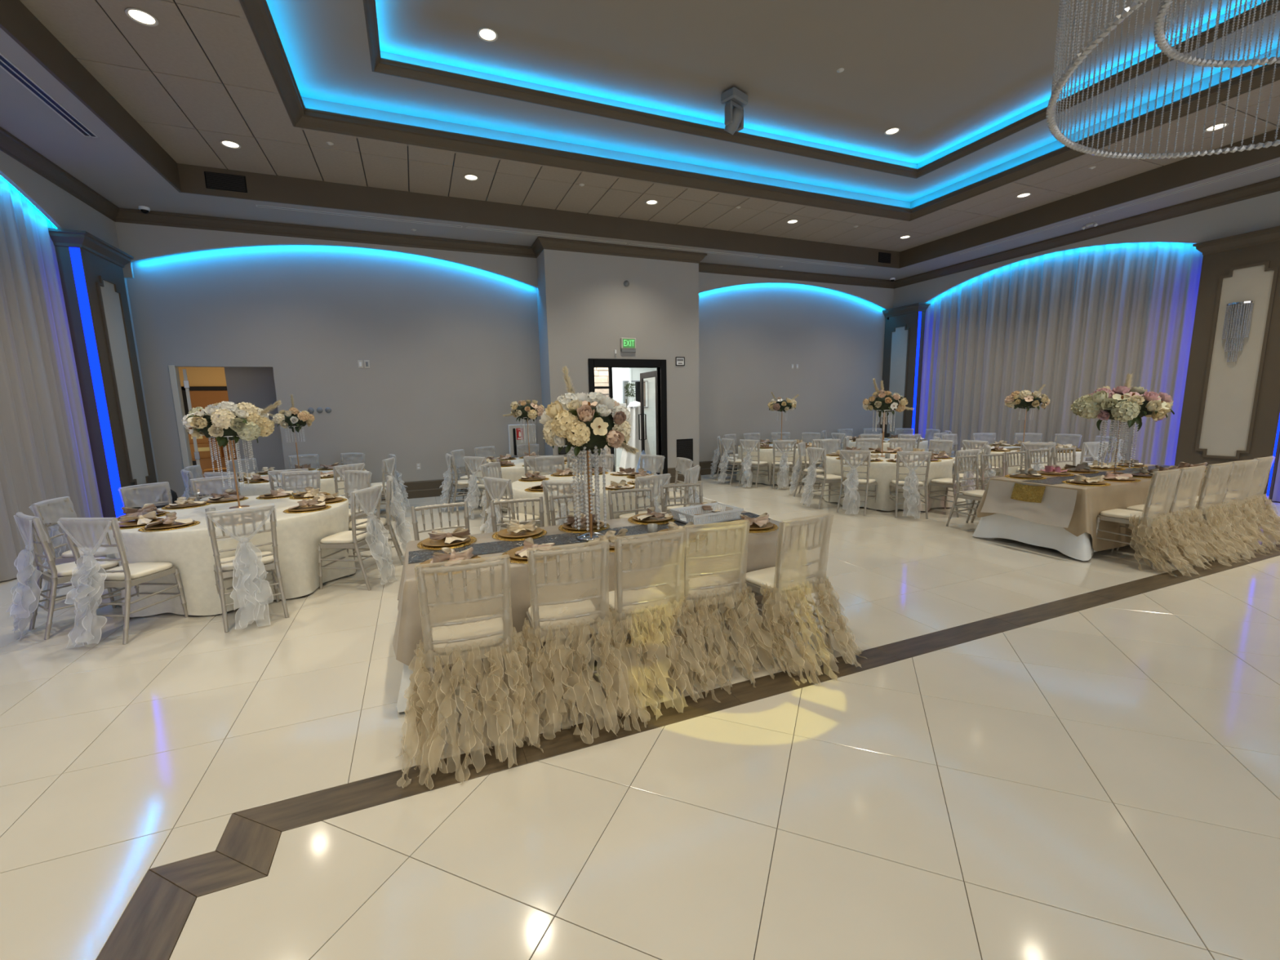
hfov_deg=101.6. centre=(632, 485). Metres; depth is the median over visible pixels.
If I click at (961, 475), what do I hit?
seat cushion
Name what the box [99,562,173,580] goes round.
seat cushion
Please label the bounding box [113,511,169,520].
placemat
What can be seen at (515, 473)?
tablecloth
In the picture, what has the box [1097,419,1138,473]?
stand
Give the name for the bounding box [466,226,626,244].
ceiling vent
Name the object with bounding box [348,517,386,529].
seat cushion
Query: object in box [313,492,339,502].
napkin
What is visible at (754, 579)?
seat cushion
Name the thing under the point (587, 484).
napkin
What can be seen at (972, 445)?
napkin
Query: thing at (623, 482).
napkin
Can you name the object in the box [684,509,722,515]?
plate
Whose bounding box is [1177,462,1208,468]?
napkin
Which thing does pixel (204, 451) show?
cardboard box
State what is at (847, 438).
drape
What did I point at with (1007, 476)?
placemat
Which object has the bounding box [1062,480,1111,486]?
placemat
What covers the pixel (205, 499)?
seat cushion
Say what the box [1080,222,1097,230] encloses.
emergency light
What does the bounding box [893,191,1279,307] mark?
wall
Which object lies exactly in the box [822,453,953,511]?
tablecloth
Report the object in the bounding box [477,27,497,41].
recessed light
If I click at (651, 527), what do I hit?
votive candle
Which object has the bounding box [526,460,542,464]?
napkin
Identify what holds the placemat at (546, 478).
on the tablecloth at (518, 487)
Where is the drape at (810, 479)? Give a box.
[800,446,823,506]
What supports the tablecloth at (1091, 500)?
on the undercloth at (997, 525)
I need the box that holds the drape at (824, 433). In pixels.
[820,430,826,444]
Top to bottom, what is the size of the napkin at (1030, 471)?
0.082 m
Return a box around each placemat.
[106,520,164,529]
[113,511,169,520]
[137,520,200,532]
[160,502,211,509]
[205,497,248,503]
[213,515,267,526]
[244,479,276,483]
[255,493,296,499]
[278,478,311,482]
[283,505,331,513]
[288,493,329,499]
[309,475,340,479]
[318,497,346,504]
[415,555,484,575]
[416,535,476,550]
[492,528,546,541]
[501,546,562,563]
[518,477,549,481]
[524,487,559,492]
[550,473,579,476]
[558,488,594,493]
[558,523,609,533]
[584,540,639,551]
[602,485,635,490]
[609,473,629,475]
[626,475,657,479]
[626,480,657,484]
[627,516,675,524]
[653,531,706,542]
[724,522,778,533]
[855,459,883,462]
[885,460,915,462]
[911,459,942,462]
[934,457,952,459]
[1004,475,1047,479]
[1038,472,1074,475]
[1060,469,1099,473]
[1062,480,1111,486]
[1089,466,1125,470]
[1102,478,1141,482]
[1112,465,1147,467]
[1121,473,1151,478]
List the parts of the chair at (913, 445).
rail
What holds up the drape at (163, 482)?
hanging from the chair at (122, 491)
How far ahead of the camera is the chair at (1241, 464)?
5.36 m
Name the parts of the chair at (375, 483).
frame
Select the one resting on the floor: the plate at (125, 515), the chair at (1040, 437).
the chair at (1040, 437)
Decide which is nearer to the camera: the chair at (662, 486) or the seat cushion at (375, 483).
the chair at (662, 486)
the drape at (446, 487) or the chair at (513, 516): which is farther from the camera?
the drape at (446, 487)
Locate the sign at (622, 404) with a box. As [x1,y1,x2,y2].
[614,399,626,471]
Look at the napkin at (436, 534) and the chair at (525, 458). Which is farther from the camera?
the chair at (525, 458)
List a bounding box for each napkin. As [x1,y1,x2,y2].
[119,511,160,524]
[120,503,164,516]
[145,511,194,527]
[168,497,204,506]
[208,488,246,499]
[225,512,260,521]
[236,471,255,477]
[237,472,251,479]
[248,474,274,480]
[257,466,280,473]
[264,488,293,496]
[284,472,305,479]
[288,496,325,509]
[292,486,322,497]
[293,463,311,470]
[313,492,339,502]
[315,471,333,476]
[320,462,338,469]
[337,467,354,473]
[427,527,471,543]
[428,546,477,566]
[480,457,497,463]
[486,456,500,460]
[497,460,514,465]
[499,453,512,459]
[506,519,537,533]
[515,537,555,558]
[521,470,545,479]
[523,452,537,457]
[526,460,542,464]
[530,480,556,488]
[555,467,573,475]
[563,513,601,527]
[565,484,587,490]
[587,528,633,543]
[591,466,602,472]
[610,480,627,486]
[617,466,635,473]
[628,468,648,476]
[631,473,653,482]
[635,506,671,520]
[667,521,694,533]
[687,501,721,512]
[735,512,768,527]
[760,439,770,443]
[760,443,770,447]
[775,444,789,448]
[794,439,803,442]
[808,442,819,445]
[831,449,844,454]
[840,453,856,458]
[845,446,861,452]
[859,454,879,460]
[868,447,884,452]
[885,447,902,452]
[889,434,897,437]
[890,454,908,461]
[909,448,925,453]
[920,453,934,459]
[930,450,948,457]
[965,443,982,448]
[991,444,1007,450]
[992,440,1010,445]
[1010,467,1042,476]
[1013,440,1030,444]
[1018,446,1039,450]
[1037,441,1053,446]
[1040,464,1068,472]
[1056,443,1072,448]
[1062,445,1077,448]
[1063,462,1090,471]
[1068,474,1104,483]
[1089,459,1118,467]
[1103,471,1133,479]
[1117,458,1143,465]
[1124,466,1159,474]
[1155,465,1179,471]
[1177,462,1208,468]
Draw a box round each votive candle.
[204,507,215,517]
[647,523,657,536]
[884,453,890,458]
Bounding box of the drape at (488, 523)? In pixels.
[480,476,513,533]
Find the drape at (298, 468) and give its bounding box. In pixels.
[267,468,310,491]
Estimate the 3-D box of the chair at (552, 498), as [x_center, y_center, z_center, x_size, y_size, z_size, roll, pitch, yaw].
[-0.414,0.533,4.194,0.414,0.898,0.497,-4,9,-20]
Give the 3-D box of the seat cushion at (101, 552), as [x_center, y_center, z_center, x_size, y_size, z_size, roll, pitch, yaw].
[-4.754,0.561,4.616,0.350,0.043,0.376,-4,9,-19]
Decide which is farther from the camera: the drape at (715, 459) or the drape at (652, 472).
the drape at (715, 459)
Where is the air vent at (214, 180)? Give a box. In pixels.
[204,171,247,192]
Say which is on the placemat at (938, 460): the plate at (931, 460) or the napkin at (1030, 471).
the plate at (931, 460)
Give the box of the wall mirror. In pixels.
[622,380,640,407]
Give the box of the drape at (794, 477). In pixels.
[789,441,806,494]
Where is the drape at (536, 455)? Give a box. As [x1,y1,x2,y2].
[523,455,553,475]
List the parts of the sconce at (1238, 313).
plate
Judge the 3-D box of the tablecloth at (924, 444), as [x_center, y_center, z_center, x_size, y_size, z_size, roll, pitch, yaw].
[5.665,-0.683,11.846,1.759,0.696,1.845,-6,10,-30]
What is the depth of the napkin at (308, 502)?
4.82 m
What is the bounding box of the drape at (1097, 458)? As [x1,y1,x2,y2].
[1080,441,1109,462]
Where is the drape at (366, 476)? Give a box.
[343,470,376,519]
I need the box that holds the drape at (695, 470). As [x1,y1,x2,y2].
[684,464,700,506]
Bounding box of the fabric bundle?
[635,449,651,474]
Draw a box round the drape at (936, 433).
[924,429,940,449]
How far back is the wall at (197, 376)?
10.68 m
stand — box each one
[208,435,255,508]
[284,425,305,471]
[520,417,536,462]
[571,445,606,540]
[618,398,641,471]
[776,410,786,441]
[872,409,895,457]
[878,411,892,439]
[1017,406,1034,448]
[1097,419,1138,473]
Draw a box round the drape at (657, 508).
[634,473,671,512]
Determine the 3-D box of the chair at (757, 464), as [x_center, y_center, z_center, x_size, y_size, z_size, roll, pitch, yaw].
[2.348,-0.434,10.106,0.414,0.898,0.497,7,12,44]
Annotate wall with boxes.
[0,150,159,484]
[115,222,893,497]
[177,366,226,492]
[224,367,285,473]
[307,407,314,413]
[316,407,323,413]
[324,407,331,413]
[612,367,657,466]
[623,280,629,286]
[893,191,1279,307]
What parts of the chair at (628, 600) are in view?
post, seat frame, rail, rail, rail, rail, post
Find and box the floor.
[0,467,1279,959]
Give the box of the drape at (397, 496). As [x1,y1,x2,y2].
[382,457,407,516]
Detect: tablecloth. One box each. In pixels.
[102,495,355,617]
[224,468,370,522]
[475,456,582,511]
[506,471,664,527]
[736,442,824,484]
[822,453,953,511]
[841,438,928,453]
[960,445,1086,489]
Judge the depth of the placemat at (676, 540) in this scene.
3.48 m
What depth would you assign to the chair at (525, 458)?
7.55 m
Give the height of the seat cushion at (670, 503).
0.043 m
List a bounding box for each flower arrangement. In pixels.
[181,400,282,447]
[266,394,315,432]
[502,400,544,422]
[538,366,639,457]
[767,391,798,412]
[862,377,914,417]
[1004,383,1050,411]
[1070,372,1174,431]
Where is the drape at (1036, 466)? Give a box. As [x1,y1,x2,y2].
[1020,442,1056,470]
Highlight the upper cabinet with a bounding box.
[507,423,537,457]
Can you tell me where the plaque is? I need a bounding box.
[675,356,684,365]
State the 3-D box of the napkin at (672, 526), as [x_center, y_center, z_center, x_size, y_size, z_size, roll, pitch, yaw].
[0.331,0.292,3.580,0.201,0.074,0.223,-5,10,-24]
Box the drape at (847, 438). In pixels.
[842,435,849,451]
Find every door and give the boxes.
[168,364,204,497]
[587,358,667,483]
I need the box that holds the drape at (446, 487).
[439,453,455,511]
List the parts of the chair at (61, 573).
post, rail, rail, post, seat frame, leg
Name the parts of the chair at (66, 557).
post, rail, rail, rail, rail, post, seat frame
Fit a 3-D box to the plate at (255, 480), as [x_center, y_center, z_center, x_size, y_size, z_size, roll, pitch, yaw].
[-4.943,-0.063,6.935,0.318,0.015,0.318,0,9,7]
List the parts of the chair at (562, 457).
post, rail, post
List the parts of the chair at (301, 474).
post, rail, rail, post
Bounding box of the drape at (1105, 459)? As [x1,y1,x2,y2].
[1098,435,1116,462]
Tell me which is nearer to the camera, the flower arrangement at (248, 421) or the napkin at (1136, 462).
the flower arrangement at (248, 421)
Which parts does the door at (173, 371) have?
panel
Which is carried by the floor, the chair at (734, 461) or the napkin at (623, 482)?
the chair at (734, 461)
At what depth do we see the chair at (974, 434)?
10.36 m
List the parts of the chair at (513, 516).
post, rail, rail, post, seat frame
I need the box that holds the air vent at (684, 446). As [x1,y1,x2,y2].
[676,438,693,466]
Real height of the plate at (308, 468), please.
0.015 m
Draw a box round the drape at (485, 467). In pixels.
[480,461,502,524]
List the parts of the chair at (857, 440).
rail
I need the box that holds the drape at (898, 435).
[897,435,920,452]
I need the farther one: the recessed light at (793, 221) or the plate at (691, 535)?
the recessed light at (793, 221)
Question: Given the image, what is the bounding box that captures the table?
[191,455,236,466]
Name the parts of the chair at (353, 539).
leg, seat frame, rail, post, rail, rail, rail, post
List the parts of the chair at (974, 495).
post, rail, rail, rail, rail, seat frame, post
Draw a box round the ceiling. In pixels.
[0,0,1279,280]
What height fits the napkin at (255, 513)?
0.068 m
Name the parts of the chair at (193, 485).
post, rail, post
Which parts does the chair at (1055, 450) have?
post, rail, rail, post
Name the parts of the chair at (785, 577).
seat frame, post, rail, rail, rail, rail, post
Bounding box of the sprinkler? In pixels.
[836,67,844,72]
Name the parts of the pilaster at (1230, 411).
panel, panel moulding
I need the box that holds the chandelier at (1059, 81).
[1045,0,1279,159]
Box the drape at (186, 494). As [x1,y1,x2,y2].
[180,469,197,500]
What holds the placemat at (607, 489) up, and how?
on the tablecloth at (518, 487)
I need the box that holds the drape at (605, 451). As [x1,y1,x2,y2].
[598,447,609,471]
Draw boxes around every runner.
[408,511,770,563]
[993,446,1044,451]
[1010,482,1045,502]
[1024,465,1170,484]
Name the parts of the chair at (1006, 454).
post, rail, rail, post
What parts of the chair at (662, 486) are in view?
post, rail, rail, post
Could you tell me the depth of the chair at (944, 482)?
7.22 m
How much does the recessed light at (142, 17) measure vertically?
0.012 m
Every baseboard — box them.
[380,479,468,501]
[667,460,737,483]
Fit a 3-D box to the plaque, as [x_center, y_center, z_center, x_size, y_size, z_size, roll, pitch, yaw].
[0.949,-2.489,10.473,0.200,0.170,0.017,-5,9,-22]
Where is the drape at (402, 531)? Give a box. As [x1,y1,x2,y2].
[385,475,411,551]
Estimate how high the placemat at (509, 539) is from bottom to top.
0.004 m
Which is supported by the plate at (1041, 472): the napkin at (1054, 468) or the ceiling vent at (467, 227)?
the napkin at (1054, 468)
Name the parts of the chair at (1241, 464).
post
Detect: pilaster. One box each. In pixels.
[48,227,158,520]
[880,302,930,437]
[1175,225,1279,502]
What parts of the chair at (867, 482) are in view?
post, rail, rail, seat frame, post, leg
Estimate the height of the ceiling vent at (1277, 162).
0.006 m
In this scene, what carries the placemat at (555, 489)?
on the tablecloth at (518, 487)
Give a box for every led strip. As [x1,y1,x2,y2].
[3,177,56,228]
[69,247,126,517]
[911,311,921,435]
[1174,255,1204,465]
[1265,405,1279,498]
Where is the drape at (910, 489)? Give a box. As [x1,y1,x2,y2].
[896,452,932,519]
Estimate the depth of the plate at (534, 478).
6.50 m
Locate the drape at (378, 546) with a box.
[350,484,396,584]
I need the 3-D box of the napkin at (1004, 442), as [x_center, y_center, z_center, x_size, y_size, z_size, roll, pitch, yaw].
[6.891,-0.792,9.745,0.240,0.075,0.267,-8,11,-38]
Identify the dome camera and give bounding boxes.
[138,205,150,213]
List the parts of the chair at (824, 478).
post, rail, post, leg, seat frame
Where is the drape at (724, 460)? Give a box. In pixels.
[717,438,735,483]
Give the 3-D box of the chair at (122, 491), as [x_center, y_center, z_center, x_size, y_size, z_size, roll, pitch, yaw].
[-4.827,0.451,5.361,0.497,0.898,0.414,2,9,18]
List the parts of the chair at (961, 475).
post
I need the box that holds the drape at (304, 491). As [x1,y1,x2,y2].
[280,470,320,492]
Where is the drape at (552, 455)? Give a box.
[534,455,564,475]
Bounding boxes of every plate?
[116,517,164,526]
[118,511,165,517]
[143,520,195,528]
[164,501,206,507]
[206,497,244,502]
[216,515,262,523]
[231,478,248,480]
[246,478,275,482]
[256,471,281,474]
[258,492,293,497]
[281,477,305,480]
[287,504,327,511]
[289,467,313,471]
[293,492,327,497]
[313,474,338,477]
[317,497,343,502]
[357,360,363,368]
[364,360,369,368]
[416,462,421,469]
[421,535,471,546]
[421,556,478,568]
[496,463,511,466]
[497,527,542,537]
[506,544,559,559]
[520,476,546,480]
[526,462,544,466]
[528,486,556,490]
[552,471,576,475]
[561,486,587,492]
[562,520,604,529]
[590,535,635,548]
[605,484,634,488]
[612,471,631,475]
[629,480,656,484]
[632,512,672,521]
[657,528,702,539]
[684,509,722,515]
[728,519,773,528]
[827,453,848,455]
[857,458,879,461]
[888,458,912,462]
[915,457,937,461]
[990,448,1008,451]
[1008,474,1044,478]
[1035,471,1070,475]
[1061,467,1095,471]
[1066,479,1106,484]
[1088,465,1121,469]
[1103,475,1136,480]
[1118,462,1144,466]
[1131,472,1152,476]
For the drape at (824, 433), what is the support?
hanging from the chair at (823, 437)
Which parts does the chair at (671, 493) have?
post, seat frame, post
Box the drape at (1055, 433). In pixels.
[1053,433,1081,446]
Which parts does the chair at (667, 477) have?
post, rail, rail, rail, post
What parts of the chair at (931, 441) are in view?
post, rail, post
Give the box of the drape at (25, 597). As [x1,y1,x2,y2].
[6,511,48,639]
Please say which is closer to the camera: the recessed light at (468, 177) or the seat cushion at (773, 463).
the recessed light at (468, 177)
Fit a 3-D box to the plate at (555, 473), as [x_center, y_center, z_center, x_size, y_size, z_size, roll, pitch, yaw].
[-0.907,-0.151,6.935,0.318,0.015,0.318,-6,10,-26]
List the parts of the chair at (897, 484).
post, seat frame, rail, rail, rail, post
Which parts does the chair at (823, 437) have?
frame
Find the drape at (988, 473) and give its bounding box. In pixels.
[982,444,995,487]
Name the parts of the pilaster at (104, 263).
panel moulding, panel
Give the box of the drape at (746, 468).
[739,439,759,487]
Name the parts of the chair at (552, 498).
post, rail, rail, post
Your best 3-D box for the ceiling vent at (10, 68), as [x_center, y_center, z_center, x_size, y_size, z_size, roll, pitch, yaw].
[-4.884,-3.387,3.536,0.120,0.006,4.290,-5,9,-22]
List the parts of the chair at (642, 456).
post, rail, post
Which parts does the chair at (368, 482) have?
post, rail, rail, seat frame, post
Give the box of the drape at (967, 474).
[954,448,979,515]
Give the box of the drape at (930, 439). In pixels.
[928,439,954,453]
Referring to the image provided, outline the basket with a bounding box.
[669,502,743,526]
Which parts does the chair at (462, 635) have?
post, rail, rail, rail, rail, seat frame, leg, post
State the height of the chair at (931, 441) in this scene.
0.898 m
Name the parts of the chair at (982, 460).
post, rail, rail, rail, post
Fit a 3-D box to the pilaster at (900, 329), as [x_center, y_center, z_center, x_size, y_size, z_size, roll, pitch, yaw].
[6.793,-2.495,13.179,0.525,3.840,1.150,-5,9,-22]
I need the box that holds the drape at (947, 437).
[942,434,952,454]
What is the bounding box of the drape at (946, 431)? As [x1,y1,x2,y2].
[944,430,954,469]
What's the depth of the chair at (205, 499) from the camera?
7.28 m
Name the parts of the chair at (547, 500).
post, rail, rail, rail, post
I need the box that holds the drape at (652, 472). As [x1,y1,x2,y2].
[642,454,665,476]
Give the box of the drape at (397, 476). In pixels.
[388,453,409,508]
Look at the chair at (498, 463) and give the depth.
6.67 m
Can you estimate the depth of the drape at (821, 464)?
9.64 m
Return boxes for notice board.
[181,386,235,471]
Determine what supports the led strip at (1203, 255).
attached to the pilaster at (1230, 411)
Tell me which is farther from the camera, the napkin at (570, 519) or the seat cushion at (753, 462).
the seat cushion at (753, 462)
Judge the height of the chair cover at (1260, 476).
0.899 m
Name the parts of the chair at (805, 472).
post, post, seat frame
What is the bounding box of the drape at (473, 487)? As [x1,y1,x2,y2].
[463,456,486,519]
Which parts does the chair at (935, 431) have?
frame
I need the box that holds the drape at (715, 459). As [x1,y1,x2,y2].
[710,435,721,478]
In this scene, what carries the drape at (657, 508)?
hanging from the chair at (667, 477)
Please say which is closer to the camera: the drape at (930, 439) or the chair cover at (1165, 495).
the chair cover at (1165, 495)
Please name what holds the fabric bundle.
on the floor
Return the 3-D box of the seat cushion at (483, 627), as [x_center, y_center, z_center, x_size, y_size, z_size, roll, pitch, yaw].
[-0.861,0.766,2.727,0.376,0.043,0.350,-4,9,-19]
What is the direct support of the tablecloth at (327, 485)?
on the round table
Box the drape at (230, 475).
[189,475,238,493]
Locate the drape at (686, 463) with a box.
[675,457,693,505]
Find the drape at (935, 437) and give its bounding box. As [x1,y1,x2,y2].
[933,435,942,453]
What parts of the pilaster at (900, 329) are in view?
panel, panel moulding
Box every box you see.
[188,433,216,444]
[189,442,227,458]
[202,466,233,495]
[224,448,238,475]
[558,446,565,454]
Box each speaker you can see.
[146,488,177,508]
[878,252,890,263]
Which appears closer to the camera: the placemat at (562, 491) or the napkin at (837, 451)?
the placemat at (562, 491)
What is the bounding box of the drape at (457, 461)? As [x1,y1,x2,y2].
[449,448,465,501]
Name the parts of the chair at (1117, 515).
leg, seat frame, post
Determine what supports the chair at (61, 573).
on the floor
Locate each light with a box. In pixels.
[124,8,159,26]
[219,140,240,148]
[463,174,478,181]
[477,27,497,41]
[645,200,657,204]
[720,86,747,134]
[786,219,798,223]
[884,127,900,135]
[899,235,911,239]
[1015,192,1031,198]
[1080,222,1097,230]
[1204,122,1229,132]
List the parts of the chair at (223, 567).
leg, post, rail, rail, seat frame, rail, rail, leg, post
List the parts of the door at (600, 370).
pane, sidelight frame, pull handle, pane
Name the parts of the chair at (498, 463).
post, rail, seat frame, post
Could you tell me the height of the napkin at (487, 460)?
0.087 m
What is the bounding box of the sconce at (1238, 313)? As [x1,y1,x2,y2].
[1222,301,1254,361]
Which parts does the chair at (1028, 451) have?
post, rail, rail, post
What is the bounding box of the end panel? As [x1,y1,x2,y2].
[980,479,1077,528]
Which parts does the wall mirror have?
glass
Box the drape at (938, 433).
[937,432,946,453]
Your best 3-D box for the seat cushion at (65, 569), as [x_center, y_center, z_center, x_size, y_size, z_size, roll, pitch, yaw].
[-4.319,0.631,4.100,0.376,0.043,0.350,4,10,30]
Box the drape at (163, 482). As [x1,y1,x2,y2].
[118,481,172,506]
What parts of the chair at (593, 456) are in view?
rail, post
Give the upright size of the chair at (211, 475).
0.898 m
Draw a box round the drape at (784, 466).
[773,440,796,489]
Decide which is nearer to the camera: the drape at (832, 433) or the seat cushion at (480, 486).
the seat cushion at (480, 486)
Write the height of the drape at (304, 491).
0.899 m
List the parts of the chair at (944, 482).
leg, leg, seat frame, post, rail, post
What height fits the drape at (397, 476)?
0.895 m
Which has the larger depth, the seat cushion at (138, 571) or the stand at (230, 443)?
the stand at (230, 443)
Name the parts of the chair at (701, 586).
post, seat frame, rail, rail, rail, rail, post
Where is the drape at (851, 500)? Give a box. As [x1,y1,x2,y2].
[839,449,871,514]
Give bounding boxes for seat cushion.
[47,556,118,576]
[61,542,106,557]
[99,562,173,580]
[199,496,211,501]
[220,551,274,570]
[320,530,369,543]
[348,508,363,516]
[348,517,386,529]
[369,482,386,487]
[431,614,503,653]
[454,479,479,484]
[459,474,475,479]
[477,483,503,488]
[492,495,508,503]
[499,512,539,524]
[528,597,598,630]
[605,586,670,614]
[618,511,647,518]
[657,502,690,511]
[663,491,683,498]
[669,574,733,598]
[728,456,738,459]
[728,458,743,462]
[743,566,811,591]
[751,461,767,464]
[772,462,792,465]
[801,461,821,464]
[803,468,823,472]
[814,474,844,479]
[845,477,875,484]
[891,480,923,485]
[931,478,964,484]
[951,473,980,479]
[962,489,984,497]
[1100,508,1155,520]
[1126,504,1176,515]
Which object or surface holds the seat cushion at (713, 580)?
on the chair at (701, 586)
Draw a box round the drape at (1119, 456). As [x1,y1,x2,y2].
[1111,439,1125,462]
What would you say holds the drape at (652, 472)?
hanging from the chair at (642, 456)
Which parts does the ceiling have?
panel, panel, panel, panel, panel, panel, panel, panel, panel, panel, panel, panel, panel, panel, panel, panel, panel, panel, panel, panel, panel, panel, panel, panel, panel, panel, panel, panel, panel, panel, panel, panel, panel, panel, panel, cove moulding, panel, panel, panel, panel, cove moulding, panel, panel, panel, panel, panel, panel, panel, panel, panel, panel, panel, panel, panel, panel, panel, panel, panel, panel, panel, panel, panel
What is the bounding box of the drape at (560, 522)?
[542,480,583,525]
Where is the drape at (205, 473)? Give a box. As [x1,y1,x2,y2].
[204,471,239,493]
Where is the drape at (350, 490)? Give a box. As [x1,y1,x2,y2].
[333,462,366,519]
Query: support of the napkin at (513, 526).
on the plate at (504, 532)
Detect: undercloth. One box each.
[395,594,814,712]
[972,513,1097,560]
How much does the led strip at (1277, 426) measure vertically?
3.700 m
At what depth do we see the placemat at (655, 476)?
6.51 m
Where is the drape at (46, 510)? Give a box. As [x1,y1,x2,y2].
[29,496,75,604]
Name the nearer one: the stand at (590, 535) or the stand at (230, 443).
the stand at (590, 535)
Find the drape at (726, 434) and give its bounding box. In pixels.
[721,434,733,471]
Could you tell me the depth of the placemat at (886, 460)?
7.55 m
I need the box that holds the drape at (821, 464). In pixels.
[811,438,832,484]
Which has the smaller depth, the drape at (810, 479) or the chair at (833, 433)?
the drape at (810, 479)
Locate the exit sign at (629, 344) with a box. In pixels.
[620,337,635,352]
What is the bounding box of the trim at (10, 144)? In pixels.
[0,126,1279,288]
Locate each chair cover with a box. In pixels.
[394,554,555,788]
[515,539,650,747]
[602,528,723,728]
[663,519,786,696]
[760,512,866,686]
[1128,468,1210,577]
[1155,465,1240,568]
[1194,462,1265,562]
[1204,459,1279,553]
[1231,456,1279,547]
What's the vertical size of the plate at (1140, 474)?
0.015 m
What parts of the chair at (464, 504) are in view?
post, rail, rail, post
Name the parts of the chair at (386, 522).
seat frame, post, post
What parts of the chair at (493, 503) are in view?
post, rail, rail, post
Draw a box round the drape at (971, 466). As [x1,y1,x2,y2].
[960,440,988,491]
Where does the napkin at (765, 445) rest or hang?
on the plate
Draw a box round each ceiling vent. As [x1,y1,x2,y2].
[0,53,98,137]
[254,204,462,227]
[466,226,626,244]
[628,243,758,257]
[759,257,864,268]
[959,216,1090,254]
[1093,161,1279,216]
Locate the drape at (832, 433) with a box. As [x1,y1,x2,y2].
[831,432,844,453]
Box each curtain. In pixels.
[0,175,104,581]
[917,242,1203,465]
[1271,453,1279,502]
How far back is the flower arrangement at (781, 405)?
10.65 m
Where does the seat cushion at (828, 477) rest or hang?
on the chair at (824, 478)
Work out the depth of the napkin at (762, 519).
3.77 m
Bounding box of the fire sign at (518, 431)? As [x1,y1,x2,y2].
[515,427,523,439]
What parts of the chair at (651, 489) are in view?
post, rail, rail, post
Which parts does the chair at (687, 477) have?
post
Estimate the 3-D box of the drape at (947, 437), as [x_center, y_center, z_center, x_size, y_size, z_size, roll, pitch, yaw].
[6.165,-0.566,10.322,0.431,0.895,0.234,-5,10,-25]
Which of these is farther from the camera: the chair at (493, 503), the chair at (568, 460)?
the chair at (568, 460)
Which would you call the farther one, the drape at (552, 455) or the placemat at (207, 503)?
the drape at (552, 455)
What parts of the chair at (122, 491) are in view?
post, rail, rail, post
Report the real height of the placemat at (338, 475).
0.004 m
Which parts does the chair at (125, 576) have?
post, rail, rail, rail, rail, post, leg, seat frame, leg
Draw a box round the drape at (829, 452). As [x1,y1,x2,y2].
[820,439,840,485]
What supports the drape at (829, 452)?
on the chair at (822, 445)
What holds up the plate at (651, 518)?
on the placemat at (629, 519)
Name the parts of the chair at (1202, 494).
post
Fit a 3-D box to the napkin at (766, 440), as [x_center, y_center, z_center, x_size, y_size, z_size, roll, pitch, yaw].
[2.922,-0.977,11.477,0.254,0.084,0.252,3,10,23]
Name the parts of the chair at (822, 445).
post, rail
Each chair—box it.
[17,515,120,639]
[32,497,106,608]
[62,519,188,644]
[120,483,172,514]
[182,471,199,501]
[185,466,211,501]
[190,475,239,501]
[205,473,240,497]
[206,505,288,632]
[226,458,257,476]
[268,469,309,490]
[281,471,319,491]
[288,454,319,469]
[317,486,393,590]
[333,463,364,500]
[341,453,364,466]
[344,471,370,520]
[348,479,404,564]
[364,457,394,521]
[369,455,395,502]
[410,501,470,540]
[416,556,519,754]
[446,454,482,513]
[451,449,475,502]
[464,457,507,513]
[475,446,495,462]
[480,462,508,533]
[484,478,540,528]
[489,496,544,532]
[516,444,539,457]
[524,456,552,476]
[525,542,614,721]
[535,456,564,475]
[543,480,585,526]
[549,492,597,525]
[567,453,586,468]
[586,454,613,471]
[596,530,688,697]
[608,486,653,519]
[618,474,669,518]
[640,455,663,476]
[657,466,697,513]
[660,481,702,512]
[663,457,691,502]
[668,521,751,675]
[715,437,738,479]
[719,439,751,484]
[724,434,737,468]
[736,514,833,666]
[737,440,768,488]
[743,433,759,444]
[770,440,795,488]
[771,432,790,442]
[793,444,823,498]
[799,439,831,488]
[801,433,819,442]
[803,448,844,509]
[817,440,839,488]
[822,431,841,453]
[831,433,845,448]
[836,450,877,515]
[838,429,853,449]
[842,436,848,451]
[855,439,879,450]
[860,434,881,451]
[863,428,881,435]
[888,452,930,518]
[889,439,915,451]
[894,428,913,437]
[897,434,919,449]
[924,429,939,450]
[928,440,952,457]
[928,449,977,517]
[931,433,946,453]
[935,437,961,474]
[942,434,960,473]
[946,454,984,526]
[951,446,990,493]
[963,440,1000,489]
[970,453,1005,522]
[973,433,995,444]
[1004,450,1027,475]
[1014,433,1041,444]
[1016,443,1055,471]
[1026,448,1050,471]
[1053,434,1080,448]
[1053,447,1075,466]
[1079,442,1108,464]
[1084,436,1114,465]
[1091,470,1178,569]
[1110,440,1117,462]
[1115,466,1203,556]
[1144,465,1226,550]
[1190,462,1248,548]
[1202,458,1267,539]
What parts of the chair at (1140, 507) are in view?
post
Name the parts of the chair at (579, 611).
post, seat frame, rail, rail, rail, rail, leg, post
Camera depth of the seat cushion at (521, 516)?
5.45 m
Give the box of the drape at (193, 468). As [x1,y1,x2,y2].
[183,464,203,498]
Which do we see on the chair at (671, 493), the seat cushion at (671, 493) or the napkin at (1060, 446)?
the seat cushion at (671, 493)
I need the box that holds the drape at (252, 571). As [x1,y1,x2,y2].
[204,503,276,629]

